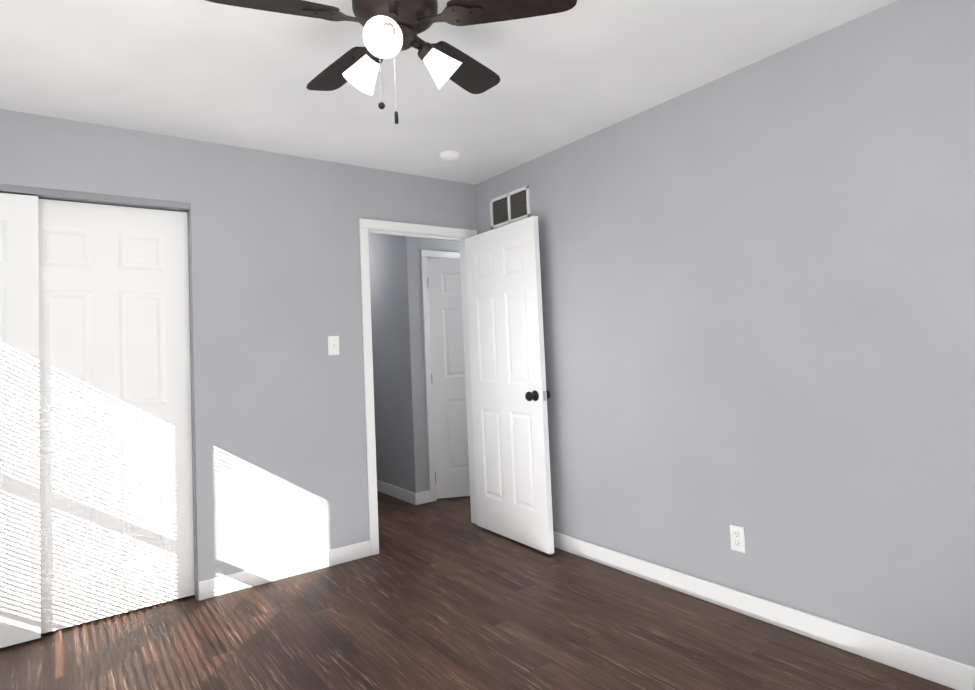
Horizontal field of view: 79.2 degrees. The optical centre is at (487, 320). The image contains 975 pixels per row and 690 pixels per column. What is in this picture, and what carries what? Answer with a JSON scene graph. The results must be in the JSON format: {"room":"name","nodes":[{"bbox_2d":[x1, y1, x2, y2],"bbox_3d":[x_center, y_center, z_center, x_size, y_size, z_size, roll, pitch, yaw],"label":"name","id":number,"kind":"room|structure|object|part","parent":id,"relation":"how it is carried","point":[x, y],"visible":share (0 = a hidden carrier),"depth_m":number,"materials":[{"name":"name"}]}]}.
{"room":"bedroom","nodes":[
{"label":"bedroom","id":0,"kind":"room"},
{"bbox_2d":[0,109,470,599],"bbox_3d":[-1.428,0.242,3.290,3.265,2.440,0.120,0,-4,-36],"label":"wall","id":1,"kind":"structure","parent":0,"point":[280,420],"depth_m":3.34,"materials":[{"name":"grey paint"}]},
{"bbox_2d":[0,184,197,599],"bbox_3d":[-2.157,0.421,2.735,1.430,2.090,0.108,0,-4,-36],"label":"track","id":2,"kind":"object","parent":1,"relation":"attached to","point":[72,196],"visible":0.65,"depth_m":3.08,"materials":[{"name":"silver metal"}]},
{"bbox_2d":[0,193,40,647],"bbox_3d":[-2.400,0.434,2.526,0.762,2.040,0.034,0,-4,-36],"label":"closet door","id":3,"kind":"structure","parent":2,"relation":"attached to","point":[20,593],"depth_m":2.69,"materials":[{"name":"white wood"}]},
{"bbox_2d":[38,199,194,633],"bbox_3d":[-1.906,0.434,2.948,0.762,2.040,0.034,0,-4,-36],"label":"closet door","id":4,"kind":"structure","parent":2,"relation":"attached to","point":[116,511],"depth_m":2.95,"materials":[{"name":"white wood"}]},
{"bbox_2d":[199,540,370,600],"bbox_3d":[-1.110,1.405,3.344,0.963,0.095,0.013,0,-4,-36],"label":"baseboard","id":5,"kind":"structure","parent":1,"relation":"attached to","point":[225,584],"depth_m":3.30,"materials":[{"name":"white wood"}]},
{"bbox_2d":[328,336,338,354],"bbox_3d":[-0.931,0.154,3.577,0.070,0.115,0.018,0,-4,-36],"label":"light switch","id":6,"kind":"object","parent":1,"relation":"attached to","point":[333,345],"visible":1,"depth_m":3.58,"materials":[{"name":"white plastic"}]},
{"bbox_2d":[368,230,464,241],"bbox_3d":[-0.480,-0.578,4.049,0.790,0.012,0.033,0,-4,-36],"label":"door frame","id":7,"kind":"object","parent":1,"relation":"attached to","point":[413,235],"visible":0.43,"depth_m":4.03,"materials":[{"name":"white wood"}]},
{"bbox_2d":[359,218,476,555],"bbox_3d":[-0.440,0.404,4.004,0.910,2.100,0.152,0,-4,-36],"label":"door frame","id":8,"kind":"structure","parent":1,"relation":"attached to","point":[369,398],"depth_m":3.74,"materials":[{"name":"white wood"}]},
{"bbox_2d":[368,233,406,489],"bbox_3d":[-1.154,0.350,5.662,0.120,2.440,1.620,0,-4,-36],"label":"wall","id":9,"kind":"structure","parent":0,"point":[387,367],"depth_m":5.19,"materials":[{"name":"grey paint"}]},
{"bbox_2d":[377,480,416,504],"bbox_3d":[-1.071,1.511,5.449,0.013,0.095,1.663,0,-4,-36],"label":"baseboard","id":10,"kind":"structure","parent":9,"relation":"attached to","point":[398,493],"depth_m":5.03,"materials":[{"name":"white wood"}]},
{"bbox_2d":[398,236,459,492],"bbox_3d":[-0.276,0.288,5.212,1.000,2.440,0.150,0,-4,-36],"label":"wall","id":11,"kind":"structure","parent":0,"point":[414,380],"depth_m":4.90,"materials":[{"name":"grey paint"}]},
{"bbox_2d":[416,490,430,504],"bbox_3d":[-0.531,1.455,4.825,0.143,0.095,0.013,0,-4,-36],"label":"baseboard","id":12,"kind":"structure","parent":11,"relation":"attached to","point":[422,497],"depth_m":4.82,"materials":[{"name":"white wood"}]},
{"bbox_2d":[420,250,459,501],"bbox_3d":[-0.151,0.452,5.187,0.910,2.100,0.016,0,-4,-36],"label":"door frame","id":13,"kind":"structure","parent":11,"relation":"attached to","point":[428,373],"depth_m":4.93,"materials":[{"name":"white wood"}]},
{"bbox_2d":[427,258,469,498],"bbox_3d":[-0.096,0.470,5.052,0.792,2.020,0.171,-2,-3,-10],"label":"hall door","id":14,"kind":"structure","parent":11,"relation":"in","point":[448,386],"depth_m":4.99,"materials":[{"name":"white wood"}]},
{"bbox_2d":[0,0,896,184],"bbox_3d":[-0.436,-1.089,3.217,5.550,0.120,6.850,0,-4,-36],"label":"ceiling","id":15,"kind":"structure","parent":0,"point":[207,71],"depth_m":2.51,"materials":[{"name":"white paint"}]},
{"bbox_2d":[205,0,576,123],"bbox_3d":[-0.312,-0.846,1.873,1.093,0.512,1.066,0,-4,-36],"label":"fan","id":16,"kind":"object","parent":15,"relation":"hanging from","point":[392,28],"visible":1,"depth_m":1.81,"materials":[{"name":"black wood"}]},
{"bbox_3d":[-0.272,-0.814,1.875,0.378,0.129,0.388,0,-4,-36],"label":"lamp shade","id":17,"kind":"part","parent":16,"relation":"part of","materials":[{"name":"white glass"}]},
{"bbox_2d":[439,150,459,161],"bbox_3d":[-0.230,-0.997,3.604,0.128,0.043,0.128,0,-4,-36],"label":"smoke detector","id":18,"kind":"object","parent":15,"relation":"attached to","point":[449,156],"visible":1,"depth_m":3.56,"materials":[{"name":"white plastic"}]},
{"bbox_2d":[469,184,477,234],"bbox_3d":[-0.092,0.232,4.275,0.055,2.440,0.120,0,-4,-36],"label":"wall","id":19,"kind":"structure","parent":0,"point":[473,209],"depth_m":4.28,"materials":[{"name":"grey paint"}]},
{"bbox_2d":[465,216,553,553],"bbox_3d":[0.115,0.400,3.857,0.171,2.020,0.792,-1,-4,-34],"label":"bedroom door","id":20,"kind":"structure","parent":19,"relation":"in","point":[510,394],"depth_m":3.78,"materials":[{"name":"white wood"}]},
{"bbox_2d":[0,491,954,689],"bbox_3d":[-0.323,1.455,3.088,5.550,0.100,6.850,0,-4,-36],"label":"floor","id":21,"kind":"structure","parent":0,"point":[443,594],"depth_m":2.57,"materials":[{"name":"wood"}]},
{"bbox_2d":[475,0,974,666],"bbox_3d":[1.151,0.099,2.737,0.120,2.440,4.080,0,-4,-36],"label":"wall","id":22,"kind":"structure","parent":0,"point":[757,284],"depth_m":2.48,"materials":[{"name":"grey paint"}]},
{"bbox_2d":[490,185,530,228],"bbox_3d":[0.148,-0.756,3.977,0.012,0.210,0.415,0,-4,-36],"label":"air vent","id":23,"kind":"object","parent":22,"relation":"in","point":[510,207],"visible":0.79,"depth_m":3.96,"materials":[{"name":"white metal"}]},
{"bbox_2d":[730,524,745,552],"bbox_3d":[1.130,0.988,2.665,0.008,0.115,0.070,0,-4,-36],"label":"electrical outlet","id":24,"kind":"object","parent":22,"relation":"attached to","point":[737,537],"visible":1,"depth_m":2.66,"materials":[{"name":"white plastic"}]},
{"bbox_2d":[553,531,974,689],"bbox_3d":[1.149,1.269,2.637,0.013,0.095,3.838,0,-4,-36],"label":"baseboard","id":25,"kind":"structure","parent":22,"relation":"attached to","point":[950,673],"depth_m":2.46,"materials":[{"name":"white wood"}]}
]}

